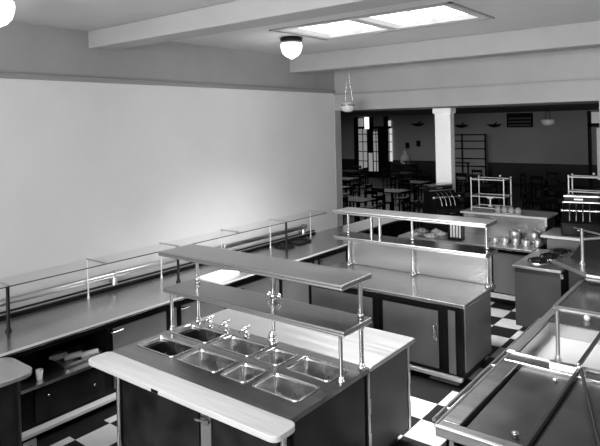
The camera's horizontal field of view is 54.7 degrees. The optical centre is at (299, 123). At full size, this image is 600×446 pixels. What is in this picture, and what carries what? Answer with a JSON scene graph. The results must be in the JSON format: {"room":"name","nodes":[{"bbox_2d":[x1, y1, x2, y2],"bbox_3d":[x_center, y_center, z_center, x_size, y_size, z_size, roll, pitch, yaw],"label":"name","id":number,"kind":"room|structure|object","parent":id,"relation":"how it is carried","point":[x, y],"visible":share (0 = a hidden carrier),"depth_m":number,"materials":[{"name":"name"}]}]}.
{"room":"cafeteria kitchen","nodes":[
{"label":"cafeteria kitchen","id":0,"kind":"room"},
{"bbox_2d":[0,22,336,315],"bbox_3d":[-3.102,0.919,6.221,0.200,4.000,12.320,-1,0,38],"label":"wall","id":1,"kind":"structure","parent":0,"point":[105,172],"depth_m":7.46,"materials":[{"name":"paint"}]},
{"bbox_2d":[0,224,306,306],"bbox_3d":[-2.255,1.850,6.990,0.143,0.171,7.550,-1,0,38],"label":"wall rail","id":2,"kind":"object","parent":1,"relation":"attached to","point":[114,274],"visible":0.85,"depth_m":6.96,"materials":[{"name":"grey"}]},
{"bbox_2d":[0,72,335,93],"bbox_3d":[-3.097,-0.506,6.078,0.035,0.060,12.140,-1,0,38],"label":"trim","id":3,"kind":"structure","parent":1,"relation":"attached to","point":[2,74],"depth_m":7.46,"materials":[{"name":"grey paint"}]},
{"bbox_2d":[334,111,342,226],"bbox_3d":[0.740,1.294,10.923,0.012,3.080,0.190,-1,0,38],"label":"trim","id":4,"kind":"structure","parent":1,"relation":"attached to","point":[337,114],"depth_m":10.91,"materials":[{"name":"paint"}]},
{"bbox_2d":[10,0,599,54],"bbox_3d":[0.917,-1.246,2.819,10.800,0.150,12.400,-1,0,38],"label":"ceiling","id":5,"kind":"structure","parent":0,"point":[84,15],"depth_m":6.32,"materials":[{"name":"paint"}]},
{"bbox_2d":[0,0,14,26],"bbox_3d":[-2.524,-0.939,4.793,0.324,0.310,0.324,-1,0,38],"label":"globe lamp","id":6,"kind":"object","parent":5,"relation":"attached to","point":[7,7],"visible":1,"depth_m":4.75,"materials":[{"name":"white glass"}]},
{"bbox_2d":[88,0,420,50],"bbox_3d":[1.679,-1.085,3.782,10.400,0.205,0.330,-1,0,38],"label":"beam","id":7,"kind":"structure","parent":5,"relation":"attached to","point":[239,14],"depth_m":5.55,"materials":[{"name":"paint"}]},
{"bbox_2d":[280,36,302,58],"bbox_3d":[-0.113,-1.003,7.705,0.302,0.290,0.302,-1,0,38],"label":"globe lamp","id":8,"kind":"object","parent":5,"relation":"attached to","point":[291,47],"visible":0.99,"depth_m":7.60,"materials":[{"name":"white glass"}]},
{"bbox_2d":[341,70,354,111],"bbox_3d":[0.809,-0.683,9.912,0.248,0.970,0.248,-1,0,38],"label":"pendant lamp","id":9,"kind":"object","parent":5,"relation":"hanging from","point":[349,106],"visible":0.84,"depth_m":9.84,"materials":[{"name":"white glass"}]},
{"bbox_2d":[269,1,494,40],"bbox_3d":[0.909,-1.213,6.802,2.340,0.115,1.190,-1,0,38],"label":"window","id":10,"kind":"structure","parent":5,"relation":"attached to","point":[446,13],"depth_m":6.84,"materials":[{"name":"white glass"}]},
{"bbox_2d":[290,20,599,73],"bbox_3d":[4.022,-1.097,6.761,10.400,0.285,0.370,-1,0,38],"label":"beam","id":11,"kind":"structure","parent":5,"relation":"attached to","point":[582,35],"depth_m":7.99,"materials":[{"name":"paint"}]},
{"bbox_2d":[22,176,599,445],"bbox_3d":[0.825,2.882,13.906,32.000,0.100,29.600,-1,0,38],"label":"floor","id":12,"kind":"structure","parent":0,"point":[429,394],"depth_m":6.04,"materials":[{"name":"tile"}]},
{"bbox_2d":[0,357,36,445],"bbox_3d":[-2.901,2.465,4.144,0.530,0.900,1.860,-1,0,38],"label":"countertop","id":13,"kind":"structure","parent":12,"relation":"on","point":[12,371],"depth_m":4.61,"materials":[{"name":"ceramic"}]},
{"bbox_2d":[0,230,347,441],"bbox_3d":[-1.778,2.408,6.879,1.005,0.965,8.150,-1,0,38],"label":"countertop","id":14,"kind":"structure","parent":12,"relation":"on","point":[114,317],"depth_m":6.13,"materials":[{"name":"silver metal"}]},
{"bbox_2d":[35,368,42,379],"bbox_3d":[-2.451,2.360,5.455,0.068,0.090,0.068,-1,0,38],"label":"paper cup","id":15,"kind":"object","parent":14,"relation":"on","point":[39,372],"visible":1,"depth_m":5.44,"materials":[{"name":"white paper"}]},
{"bbox_2d":[15,341,100,394],"bbox_3d":[-2.748,2.427,5.601,0.870,0.030,1.540,-1,0,38],"label":"shelf","id":16,"kind":"object","parent":14,"relation":"attached to","point":[52,374],"depth_m":5.69,"materials":[{"name":"metal"}]},
{"bbox_2d":[45,343,102,368],"bbox_3d":[-2.299,2.358,5.908,0.400,0.086,0.460,-1,0,38],"label":"bread basket","id":17,"kind":"object","parent":14,"relation":"on","point":[77,354],"visible":0.94,"depth_m":5.87,"materials":[{"name":"metal"}]},
{"bbox_2d":[0,210,326,332],"bbox_3d":[-1.453,1.753,7.621,0.389,0.456,5.736,-1,0,38],"label":"guard","id":18,"kind":"object","parent":14,"relation":"on","point":[8,328],"visible":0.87,"depth_m":6.82,"materials":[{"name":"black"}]},
{"bbox_2d":[0,232,346,357],"bbox_3d":[-1.791,2.008,6.883,0.995,0.040,8.150,-1,0,38],"label":"countertop","id":19,"kind":"structure","parent":14,"relation":"on","point":[28,328],"depth_m":6.38,"materials":[{"name":"grey metal"}]},
{"bbox_2d":[200,270,238,283],"bbox_3d":[-0.996,1.954,7.446,0.399,0.032,0.499,-1,0,38],"label":"paper stack","id":20,"kind":"object","parent":14,"relation":"on","point":[219,276],"visible":0.89,"depth_m":7.39,"materials":[{"name":"white paper"}]},
{"bbox_2d":[274,243,294,248],"bbox_3d":[-0.247,1.940,9.198,0.294,0.028,0.224,-1,0,38],"label":"serving tray","id":21,"kind":"object","parent":14,"relation":"on","point":[280,245],"visible":0.84,"depth_m":9.22,"materials":[{"name":"ceramic"}]},
{"bbox_2d":[288,238,311,244],"bbox_3d":[-0.014,1.935,9.536,0.304,0.028,0.344,-1,0,38],"label":"serving tray","id":22,"kind":"object","parent":14,"relation":"on","point":[299,241],"visible":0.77,"depth_m":9.56,"materials":[{"name":"ceramic"}]},
{"bbox_2d":[89,315,368,445],"bbox_3d":[-0.590,2.354,4.724,2.110,1.020,1.238,-1,0,38],"label":"counter","id":23,"kind":"object","parent":12,"relation":"on","point":[162,400],"visible":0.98,"depth_m":4.44,"materials":[{"name":"black"}]},
{"bbox_2d":[137,335,195,356],"bbox_3d":[-1.188,2.047,5.156,0.505,0.158,0.290,-1,0,38],"label":"pan","id":24,"kind":"object","parent":23,"relation":"in","point":[172,347],"visible":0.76,"depth_m":5.28,"materials":[{"name":"metal"}]},
{"bbox_2d":[171,323,226,342],"bbox_3d":[-0.950,2.042,5.459,0.505,0.158,0.290,-1,0,38],"label":"pan","id":25,"kind":"object","parent":23,"relation":"in","point":[204,334],"visible":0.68,"depth_m":5.58,"materials":[{"name":"metal"}]},
{"bbox_2d":[177,348,237,371],"bbox_3d":[-0.768,2.038,4.825,0.475,0.158,0.290,-1,0,38],"label":"pan","id":26,"kind":"object","parent":23,"relation":"in","point":[202,358],"visible":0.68,"depth_m":4.96,"materials":[{"name":"metal"}]},
{"bbox_2d":[211,335,268,355],"bbox_3d":[-0.530,2.033,5.128,0.475,0.158,0.290,-1,0,38],"label":"pan","id":27,"kind":"object","parent":23,"relation":"in","point":[232,343],"visible":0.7,"depth_m":5.26,"materials":[{"name":"metal"}]},
{"bbox_2d":[221,362,266,382],"bbox_3d":[-0.438,2.031,4.566,0.275,0.158,0.290,-1,0,38],"label":"pan","id":28,"kind":"object","parent":23,"relation":"in","point":[244,372],"visible":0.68,"depth_m":4.67,"materials":[{"name":"metal"}]},
{"bbox_2d":[158,244,371,382],"bbox_3d":[-0.394,1.589,5.147,2.158,0.736,0.438,-1,0,38],"label":"shelf","id":29,"kind":"object","parent":23,"relation":"on","point":[341,324],"visible":0.97,"depth_m":4.94,"materials":[{"name":"metal"}]},
{"bbox_2d":[254,347,297,364],"bbox_3d":[-0.200,2.026,4.868,0.275,0.158,0.290,-1,0,38],"label":"pan","id":30,"kind":"object","parent":23,"relation":"in","point":[274,356],"visible":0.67,"depth_m":4.98,"materials":[{"name":"metal"}]},
{"bbox_2d":[252,372,318,401],"bbox_3d":[-0.106,2.023,4.305,0.450,0.158,0.290,-1,0,38],"label":"pan","id":31,"kind":"object","parent":23,"relation":"in","point":[281,385],"visible":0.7,"depth_m":4.43,"materials":[{"name":"metal"}]},
{"bbox_2d":[285,356,347,381],"bbox_3d":[0.132,2.018,4.607,0.450,0.158,0.290,-1,0,38],"label":"pan","id":32,"kind":"object","parent":23,"relation":"in","point":[325,371],"visible":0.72,"depth_m":4.73,"materials":[{"name":"metal"}]},
{"bbox_2d":[201,308,414,445],"bbox_3d":[0.016,2.399,5.532,2.020,0.902,0.770,-1,0,38],"label":"counter","id":33,"kind":"object","parent":12,"relation":"on","point":[387,402],"visible":0.4,"depth_m":5.04,"materials":[{"name":"grey metal"}]},
{"bbox_2d":[201,308,414,371],"bbox_3d":[0.006,1.968,5.532,2.020,0.040,0.770,-1,0,38],"label":"countertop","id":34,"kind":"structure","parent":33,"relation":"on","point":[380,346],"depth_m":5.22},
{"bbox_2d":[342,180,350,205],"bbox_3d":[1.435,2.359,19.478,0.420,0.920,0.430,-1,0,32],"label":"dining chair","id":35,"kind":"object","parent":12,"relation":"on","point":[343,181],"visible":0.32,"depth_m":19.52,"materials":[{"name":"black wood"}]},
{"bbox_2d":[343,197,355,225],"bbox_3d":[1.208,2.364,15.388,0.420,0.920,0.430,-1,0,39],"label":"dining chair","id":36,"kind":"object","parent":12,"relation":"on","point":[344,198],"visible":0.27,"depth_m":15.19,"materials":[{"name":"black wood"}]},
{"bbox_2d":[343,182,359,206],"bbox_3d":[1.651,2.354,18.634,0.430,0.920,0.420,-1,0,35],"label":"dining chair","id":37,"kind":"object","parent":12,"relation":"on","point":[358,183],"visible":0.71,"depth_m":18.58,"materials":[{"name":"black wood"}]},
{"bbox_2d":[351,174,365,196],"bbox_3d":[2.168,2.342,21.434,0.430,0.920,0.420,-1,0,42],"label":"dining chair","id":38,"kind":"object","parent":12,"relation":"on","point":[361,176],"visible":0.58,"depth_m":21.36,"materials":[{"name":"black wood"}]},
{"bbox_2d":[343,197,375,221],"bbox_3d":[1.580,2.440,15.849,0.800,0.750,0.800,-1,0,38],"label":"dining table","id":39,"kind":"object","parent":12,"relation":"on","point":[357,200],"visible":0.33,"depth_m":15.80,"materials":[{"name":"black"}]},
{"bbox_2d":[355,167,368,188],"bbox_3d":[2.656,2.331,24.914,0.430,0.920,0.420,-1,0,39],"label":"dining chair","id":40,"kind":"object","parent":12,"relation":"on","point":[363,169],"visible":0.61,"depth_m":24.87,"materials":[{"name":"black wood"}]},
{"bbox_2d":[321,217,409,236],"bbox_3d":[1.373,2.370,11.214,0.590,0.900,2.540,-1,0,38],"label":"countertop","id":41,"kind":"structure","parent":12,"relation":"on","point":[389,227],"depth_m":11.22,"materials":[{"name":"metal"}]},
{"bbox_2d":[359,190,377,220],"bbox_3d":[1.908,2.348,16.314,0.420,0.920,0.430,-1,0,35],"label":"dining chair","id":42,"kind":"object","parent":12,"relation":"on","point":[365,191],"visible":0.34,"depth_m":16.39,"materials":[{"name":"black wood"}]},
{"bbox_2d":[365,194,385,219],"bbox_3d":[2.005,2.346,15.483,0.430,0.920,0.420,-1,0,41],"label":"dining chair","id":43,"kind":"object","parent":12,"relation":"on","point":[384,195],"visible":0.3,"depth_m":15.38,"materials":[{"name":"black wood"}]},
{"bbox_2d":[372,187,391,210],"bbox_3d":[2.427,2.337,17.220,0.420,0.920,0.430,-1,0,41],"label":"dining chair","id":44,"kind":"object","parent":12,"relation":"on","point":[373,189],"visible":0.57,"depth_m":17.14,"materials":[{"name":"black wood"}]},
{"bbox_2d":[382,168,394,187],"bbox_3d":[3.698,2.308,24.048,0.430,0.920,0.420,-1,0,34],"label":"dining chair","id":45,"kind":"object","parent":12,"relation":"on","point":[385,169],"visible":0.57,"depth_m":23.99,"materials":[{"name":"black wood"}]},
{"bbox_2d":[380,188,409,210],"bbox_3d":[2.822,2.413,17.671,0.800,0.750,0.800,-1,0,38],"label":"dining table","id":46,"kind":"object","parent":12,"relation":"on","point":[392,191],"visible":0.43,"depth_m":17.63,"materials":[{"name":"black wood"}]},
{"bbox_2d":[390,170,403,188],"bbox_3d":[3.884,2.304,23.226,0.420,0.920,0.430,-1,0,33],"label":"dining chair","id":47,"kind":"object","parent":12,"relation":"on","point":[391,171],"visible":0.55,"depth_m":23.12,"materials":[{"name":"black wood"}]},
{"bbox_2d":[309,241,495,382],"bbox_3d":[1.174,2.193,7.124,2.160,1.262,0.950,-1,0,38],"label":"countertop","id":48,"kind":"structure","parent":12,"relation":"on","point":[445,306],"depth_m":6.70,"materials":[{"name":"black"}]},
{"bbox_2d":[333,207,497,286],"bbox_3d":[1.400,1.538,7.381,2.118,0.758,0.388,-1,0,38],"label":"shelf","id":49,"kind":"object","parent":48,"relation":"on","point":[485,252],"visible":1,"depth_m":7.26,"materials":[{"name":"metal"}]},
{"bbox_2d":[394,182,410,210],"bbox_3d":[3.172,2.320,18.108,0.420,0.920,0.430,-1,0,39],"label":"dining chair","id":50,"kind":"object","parent":12,"relation":"on","point":[399,198],"visible":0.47,"depth_m":18.19,"materials":[{"name":"black wood"}]},
{"bbox_2d":[393,150,417,180],"bbox_3d":[4.975,2.000,27.294,1.000,1.480,0.600,-1,0,38],"label":"urn","id":51,"kind":"object","parent":12,"relation":"on","point":[405,156],"visible":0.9,"depth_m":27.11,"materials":[{"name":"grey"}]},
{"bbox_2d":[398,179,415,204],"bbox_3d":[3.614,2.310,19.564,0.420,0.920,0.430,-1,0,38],"label":"dining chair","id":52,"kind":"object","parent":12,"relation":"on","point":[399,180],"visible":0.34,"depth_m":19.42,"materials":[{"name":"black wood"}]},
{"bbox_2d":[401,185,419,212],"bbox_3d":[3.312,2.317,17.373,0.430,0.920,0.420,-1,0,31],"label":"dining chair","id":53,"kind":"object","parent":12,"relation":"on","point":[414,187],"visible":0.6,"depth_m":17.29,"materials":[{"name":"black wood"}]},
{"bbox_2d":[403,196,419,230],"bbox_3d":[2.897,2.326,14.735,0.430,0.920,0.420,-1,0,32],"label":"dining chair","id":54,"kind":"object","parent":12,"relation":"on","point":[406,199],"visible":0.41,"depth_m":14.78,"materials":[{"name":"black wood"}]},
{"bbox_2d":[400,180,430,204],"bbox_3d":[3.996,2.386,20.055,0.800,0.750,0.800,-1,0,38],"label":"dining table","id":55,"kind":"object","parent":12,"relation":"on","point":[414,182],"visible":0.43,"depth_m":20.02,"materials":[{"name":"black wood"}]},
{"bbox_2d":[413,202,422,229],"bbox_3d":[3.002,2.324,13.918,0.420,0.920,0.430,-1,0,37],"label":"dining chair","id":56,"kind":"object","parent":12,"relation":"on","point":[414,203],"visible":0.15,"depth_m":13.86,"materials":[{"name":"black wood"}]},
{"bbox_2d":[419,175,431,200],"bbox_3d":[4.376,2.293,20.518,0.420,0.920,0.430,-1,0,39],"label":"dining chair","id":57,"kind":"object","parent":12,"relation":"on","point":[421,176],"visible":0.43,"depth_m":20.64,"materials":[{"name":"black wood"}]},
{"bbox_2d":[403,161,469,184],"bbox_3d":[5.925,2.188,25.342,3.100,1.060,0.100,-1,0,38],"label":"rail","id":58,"kind":"object","parent":12,"relation":"on","point":[417,162],"visible":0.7,"depth_m":25.62,"materials":[{"name":"black"}]},
{"bbox_2d":[455,172,469,192],"bbox_3d":[6.039,2.256,21.486,0.420,0.920,0.430,-1,0,36],"label":"dining chair","id":59,"kind":"object","parent":12,"relation":"on","point":[456,173],"visible":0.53,"depth_m":21.38,"materials":[{"name":"black wood"}]},
{"bbox_2d":[454,134,487,182],"bbox_3d":[7.805,1.576,26.778,1.700,2.200,0.300,-1,0,38],"label":"tall cabinet","id":60,"kind":"object","parent":12,"relation":"on","point":[472,148],"visible":0.56,"depth_m":26.57,"materials":[{"name":"paint"}]},
{"bbox_2d":[398,227,546,304],"bbox_3d":[2.959,2.334,9.737,2.230,0.902,1.300,-1,0,38],"label":"countertop","id":61,"kind":"structure","parent":12,"relation":"on","point":[503,273],"depth_m":8.92,"materials":[{"name":"grey metal"}]},
{"bbox_2d":[422,222,446,232],"bbox_3d":[2.579,1.777,10.376,0.600,0.228,0.550,-1,0,38],"label":"block","id":62,"kind":"object","parent":61,"relation":"on","point":[429,226],"visible":0.14,"depth_m":10.20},
{"bbox_2d":[422,183,464,216],"bbox_3d":[2.573,1.380,10.355,0.580,0.565,0.557,-1,0,-20],"label":"cash register","id":63,"kind":"object","parent":62,"relation":"on","point":[439,199],"visible":0.96,"depth_m":10.28,"materials":[{"name":"metal"}]},
{"bbox_2d":[447,225,464,240],"bbox_3d":[2.544,1.722,9.461,0.240,0.338,0.130,-1,0,38],"label":"rack","id":64,"kind":"object","parent":61,"relation":"on","point":[454,232],"visible":0.69,"depth_m":9.44,"materials":[{"name":"white"}]},
{"bbox_2d":[398,227,546,252],"bbox_3d":[2.950,1.903,9.737,2.230,0.040,1.300,-1,0,38],"label":"countertop","id":65,"kind":"structure","parent":61,"relation":"on","point":[470,239],"depth_m":9.25,"materials":[{"name":"grey metal"}]},
{"bbox_2d":[460,206,557,241],"bbox_3d":[3.508,1.676,9.765,1.420,0.388,0.640,-1,0,38],"label":"countertop","id":66,"kind":"structure","parent":61,"relation":"on","point":[542,221],"depth_m":9.51,"materials":[{"name":"silver metal"}]},
{"bbox_2d":[470,175,511,209],"bbox_3d":[3.282,1.187,9.961,0.592,0.599,0.394,-1,0,38],"label":"display rack","id":67,"kind":"object","parent":66,"relation":"on","point":[478,177],"visible":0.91,"depth_m":9.96,"materials":[{"name":"silver metal"}]},
{"bbox_2d":[509,227,521,240],"bbox_3d":[3.422,1.760,9.246,0.170,0.224,0.175,-1,0,-4],"label":"urn","id":68,"kind":"object","parent":61,"relation":"on","point":[513,232],"visible":0.88,"depth_m":9.19,"materials":[{"name":"silver"}]},
{"bbox_2d":[522,238,532,246],"bbox_3d":[3.461,1.809,8.868,0.129,0.123,0.146,-1,0,-8],"label":"metal pot","id":69,"kind":"object","parent":61,"relation":"on","point":[526,242],"visible":1,"depth_m":8.82,"materials":[{"name":"white"}]},
{"bbox_2d":[529,229,541,243],"bbox_3d":[3.670,1.754,9.076,0.170,0.224,0.175,-1,0,-4],"label":"urn","id":70,"kind":"object","parent":61,"relation":"on","point":[533,234],"visible":0.76,"depth_m":9.02,"materials":[{"name":"silver"}]},
{"bbox_2d":[534,238,543,246],"bbox_3d":[3.606,1.800,8.790,0.110,0.134,0.131,-1,0,-10],"label":"metal pot","id":71,"kind":"object","parent":61,"relation":"on","point":[537,242],"visible":1,"depth_m":8.75,"materials":[{"name":"white"}]},
{"bbox_2d":[460,193,484,206],"bbox_3d":[4.668,2.372,16.218,0.800,0.750,0.800,-1,0,38],"label":"dining table","id":72,"kind":"object","parent":12,"relation":"on","point":[467,195],"visible":0.32,"depth_m":16.10,"materials":[{"name":"black wood"}]},
{"bbox_2d":[465,182,482,207],"bbox_3d":[5.433,2.269,18.132,0.420,0.920,0.430,-1,0,36],"label":"dining chair","id":73,"kind":"object","parent":12,"relation":"on","point":[466,183],"visible":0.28,"depth_m":18.01,"materials":[{"name":"black wood"}]},
{"bbox_2d":[469,186,483,207],"bbox_3d":[5.022,2.279,16.683,0.420,0.920,0.430,-1,0,37],"label":"dining chair","id":74,"kind":"object","parent":12,"relation":"on","point":[482,187],"visible":0.27,"depth_m":16.71,"materials":[{"name":"black wood"}]},
{"bbox_2d":[464,184,496,205],"bbox_3d":[5.804,2.346,18.633,0.800,0.750,0.800,-1,0,38],"label":"dining table","id":75,"kind":"object","parent":12,"relation":"on","point":[481,185],"visible":0.25,"depth_m":18.47,"materials":[{"name":"black wood"}]},
{"bbox_2d":[484,178,496,204],"bbox_3d":[6.227,2.252,19.130,0.420,0.920,0.430,-1,0,41],"label":"dining chair","id":76,"kind":"object","parent":12,"relation":"on","point":[485,191],"visible":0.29,"depth_m":19.20,"materials":[{"name":"black wood"}]},
{"bbox_2d":[489,180,506,207],"bbox_3d":[6.226,2.252,18.232,0.430,0.920,0.420,-1,0,43],"label":"dining chair","id":77,"kind":"object","parent":12,"relation":"on","point":[505,181],"visible":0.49,"depth_m":18.12,"materials":[{"name":"black wood"}]},
{"bbox_2d":[434,351,599,445],"bbox_3d":[1.947,2.332,3.783,1.624,0.950,1.454,-1,0,38],"label":"counter","id":78,"kind":"object","parent":12,"relation":"on","point":[522,400],"visible":1,"depth_m":3.94,"materials":[{"name":"silver metal"}]},
{"bbox_2d":[432,318,539,421],"bbox_3d":[1.742,2.032,4.963,0.140,0.029,2.500,-1,0,38],"label":"rail","id":79,"kind":"object","parent":78,"relation":"attached to","point":[462,392],"visible":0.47,"depth_m":4.56,"materials":[{"name":"silver metal"}]},
{"bbox_2d":[520,172,536,198],"bbox_3d":[8.144,2.209,20.691,0.430,0.920,0.420,-1,0,44],"label":"dining chair","id":80,"kind":"object","parent":12,"relation":"on","point":[524,173],"visible":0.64,"depth_m":20.68,"materials":[{"name":"black wood"}]},
{"bbox_2d":[528,181,546,208],"bbox_3d":[7.171,2.231,17.530,0.430,0.920,0.420,-1,0,36],"label":"dining chair","id":81,"kind":"object","parent":12,"relation":"on","point":[532,197],"visible":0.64,"depth_m":17.48,"materials":[{"name":"black wood"}]},
{"bbox_2d":[530,175,547,200],"bbox_3d":[8.155,2.209,19.798,0.420,0.920,0.430,-1,0,45],"label":"dining chair","id":82,"kind":"object","parent":12,"relation":"on","point":[531,176],"visible":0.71,"depth_m":19.69,"materials":[{"name":"black wood"}]},
{"bbox_2d":[512,248,572,330],"bbox_3d":[3.468,2.291,8.038,0.631,0.964,1.220,-1,0,38],"label":"countertop","id":83,"kind":"structure","parent":12,"relation":"on","point":[538,288],"depth_m":7.66,"materials":[{"name":"grey metal"}]},
{"bbox_2d":[532,177,560,196],"bbox_3d":[8.601,2.284,20.249,0.800,0.750,0.800,-1,0,38],"label":"dining table","id":84,"kind":"object","parent":12,"relation":"on","point":[544,178],"visible":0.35,"depth_m":20.18,"materials":[{"name":"black wood"}]},
{"bbox_2d":[543,171,558,196],"bbox_3d":[8.982,2.190,20.732,0.420,0.920,0.430,-1,0,38],"label":"dining chair","id":85,"kind":"object","parent":12,"relation":"on","point":[547,172],"visible":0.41,"depth_m":20.80,"materials":[{"name":"black wood"}]},
{"bbox_2d":[506,306,599,371],"bbox_3d":[2.834,2.137,4.949,1.640,1.300,1.455,-1,0,38],"label":"table","id":86,"kind":"object","parent":12,"relation":"on","point":[567,335],"visible":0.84,"depth_m":5.36,"materials":[{"name":"silver metal"}]},
{"bbox_2d":[519,322,599,369],"bbox_3d":[2.708,1.990,4.785,1.530,0.140,0.985,-1,0,38],"label":"basin","id":87,"kind":"object","parent":86,"relation":"in","point":[575,339],"depth_m":5.34,"materials":[{"name":"metal"}]},
{"bbox_2d":[548,185,563,211],"bbox_3d":[7.378,2.226,16.659,0.420,0.920,0.430,-1,0,32],"label":"dining chair","id":88,"kind":"object","parent":12,"relation":"on","point":[549,187],"visible":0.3,"depth_m":16.52,"materials":[{"name":"black wood"}]},
{"bbox_2d":[555,205,561,227],"bbox_3d":[5.495,2.268,12.751,0.430,0.920,0.420,-1,0,39],"label":"dining chair","id":89,"kind":"object","parent":12,"relation":"on","point":[560,207],"visible":0.27,"depth_m":12.61,"materials":[{"name":"black wood"}]},
{"bbox_2d":[540,227,584,251],"bbox_3d":[4.180,2.207,8.736,0.850,1.100,0.720,-1,0,38],"label":"stand","id":90,"kind":"object","parent":12,"relation":"on","point":[554,238],"visible":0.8,"depth_m":8.59,"materials":[{"name":"grey metal"}]},
{"bbox_2d":[560,194,599,236],"bbox_3d":[4.213,1.373,8.673,0.580,0.565,0.557,-1,0,26],"label":"cash register","id":91,"kind":"object","parent":90,"relation":"on","point":[579,211],"visible":0.94,"depth_m":8.59,"materials":[{"name":"metal"}]},
{"bbox_2d":[567,173,599,193],"bbox_3d":[4.541,1.214,9.150,0.532,0.869,0.274,-1,0,38],"label":"display rack","id":92,"kind":"object","parent":90,"relation":"on","point":[571,176],"visible":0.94,"depth_m":9.20,"materials":[{"name":"silver metal"}]},
{"bbox_2d":[554,180,570,206],"bbox_3d":[7.995,2.212,17.625,0.420,0.920,0.430,-1,0,33],"label":"dining chair","id":93,"kind":"object","parent":12,"relation":"on","point":[557,181],"visible":0.29,"depth_m":17.78,"materials":[{"name":"black wood"}]},
{"bbox_2d":[552,257,599,289],"bbox_3d":[4.047,2.232,7.111,1.713,0.976,1.581,-1,0,38],"label":"countertop","id":94,"kind":"structure","parent":12,"relation":"on","point":[591,269],"depth_m":7.28,"materials":[{"name":"silver metal"}]},
{"bbox_2d":[570,227,599,264],"bbox_3d":[3.858,1.538,7.343,0.870,0.452,1.290,-1,0,38],"label":"glass case","id":95,"kind":"object","parent":94,"relation":"on","point":[589,246],"visible":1,"depth_m":7.62,"materials":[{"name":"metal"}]},
{"bbox_2d":[553,277,599,313],"bbox_3d":[3.696,2.318,6.047,1.650,0.900,1.310,-1,0,38],"label":"table","id":96,"kind":"object","parent":12,"relation":"on","point":[584,295],"visible":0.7,"depth_m":6.33,"materials":[{"name":"grey metal"}]},
{"bbox_2d":[432,108,455,191],"bbox_3d":[2.754,1.249,10.954,0.360,3.080,0.250,-1,0,38],"label":"column","id":97,"kind":"structure","parent":0,"point":[444,117],"depth_m":10.87,"materials":[{"name":"paint"}]},
{"bbox_2d":[334,47,599,120],"bbox_3d":[5.290,0.732,8.321,10.800,4.000,1.700,-1,0,38],"label":"wall","id":98,"kind":"structure","parent":0,"point":[578,63],"depth_m":9.20,"materials":[{"name":"paint"}]},
{"bbox_2d":[334,78,599,94],"bbox_3d":[4.725,-0.633,7.641,10.400,0.025,0.030,-1,0,38],"label":"trim","id":99,"kind":"structure","parent":98,"relation":"attached to","point":[593,78],"depth_m":9.13,"materials":[{"name":"grey paint"}]},
{"bbox_2d":[341,103,598,116],"bbox_3d":[4.553,-0.472,18.740,32.000,0.160,17.300,-1,0,38],"label":"ceiling","id":100,"kind":"structure","parent":0,"point":[589,106],"depth_m":18.22,"materials":[{"name":"grey paint"}]},
{"bbox_2d":[541,107,554,124],"bbox_3d":[6.509,-0.196,15.234,0.360,0.481,0.360,-1,0,38],"label":"pendant lamp","id":101,"kind":"object","parent":100,"relation":"hanging from","point":[544,122],"visible":0.98,"depth_m":15.11,"materials":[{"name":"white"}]},
{"bbox_2d":[341,110,599,164],"bbox_3d":[9.872,0.980,25.460,32.000,3.300,0.200,-1,0,38],"label":"wall","id":102,"kind":"structure","parent":0,"point":[565,141],"depth_m":25.86,"materials":[{"name":"paint"}]},
{"bbox_2d":[354,116,392,177],"bbox_3d":[3.775,1.206,30.037,2.250,3.120,0.150,-1,0,38],"label":"door","id":103,"kind":"structure","parent":102,"relation":"in","point":[375,146],"depth_m":30.01,"materials":[{"name":"black wood"}]},
{"bbox_2d":[358,129,366,168],"bbox_3d":[3.298,1.327,30.439,0.500,2.100,0.010,-1,0,38],"label":"light","id":104,"kind":"object","parent":103,"relation":"attached to","point":[362,133],"depth_m":30.45,"materials":[{"name":"white glass"}]},
{"bbox_2d":[388,128,392,160],"bbox_3d":[4.531,1.099,29.465,0.350,1.700,0.010,-1,0,38],"label":"light","id":105,"kind":"object","parent":103,"relation":"attached to","point":[390,157],"depth_m":29.42,"materials":[{"name":"white glass"}]},
{"bbox_2d":[342,159,599,186],"bbox_3d":[9.825,2.182,25.366,32.000,0.900,0.040,-1,0,38],"label":"trim","id":106,"kind":"structure","parent":102,"relation":"attached to","point":[505,170],"depth_m":25.30,"materials":[{"name":"black wood"}]},
{"bbox_2d":[507,113,532,127],"bbox_3d":[9.641,-0.150,25.457,1.120,0.630,0.060,-1,0,38],"label":"air vent","id":107,"kind":"object","parent":102,"relation":"in","point":[513,119],"visible":1,"depth_m":25.43,"materials":[{"name":"black metal"}]},
{"bbox_2d":[587,111,599,186],"bbox_3d":[12.361,1.025,23.300,1.420,3.100,0.120,-1,0,38],"label":"window","id":108,"kind":"structure","parent":102,"relation":"in","point":[591,116],"depth_m":23.62,"materials":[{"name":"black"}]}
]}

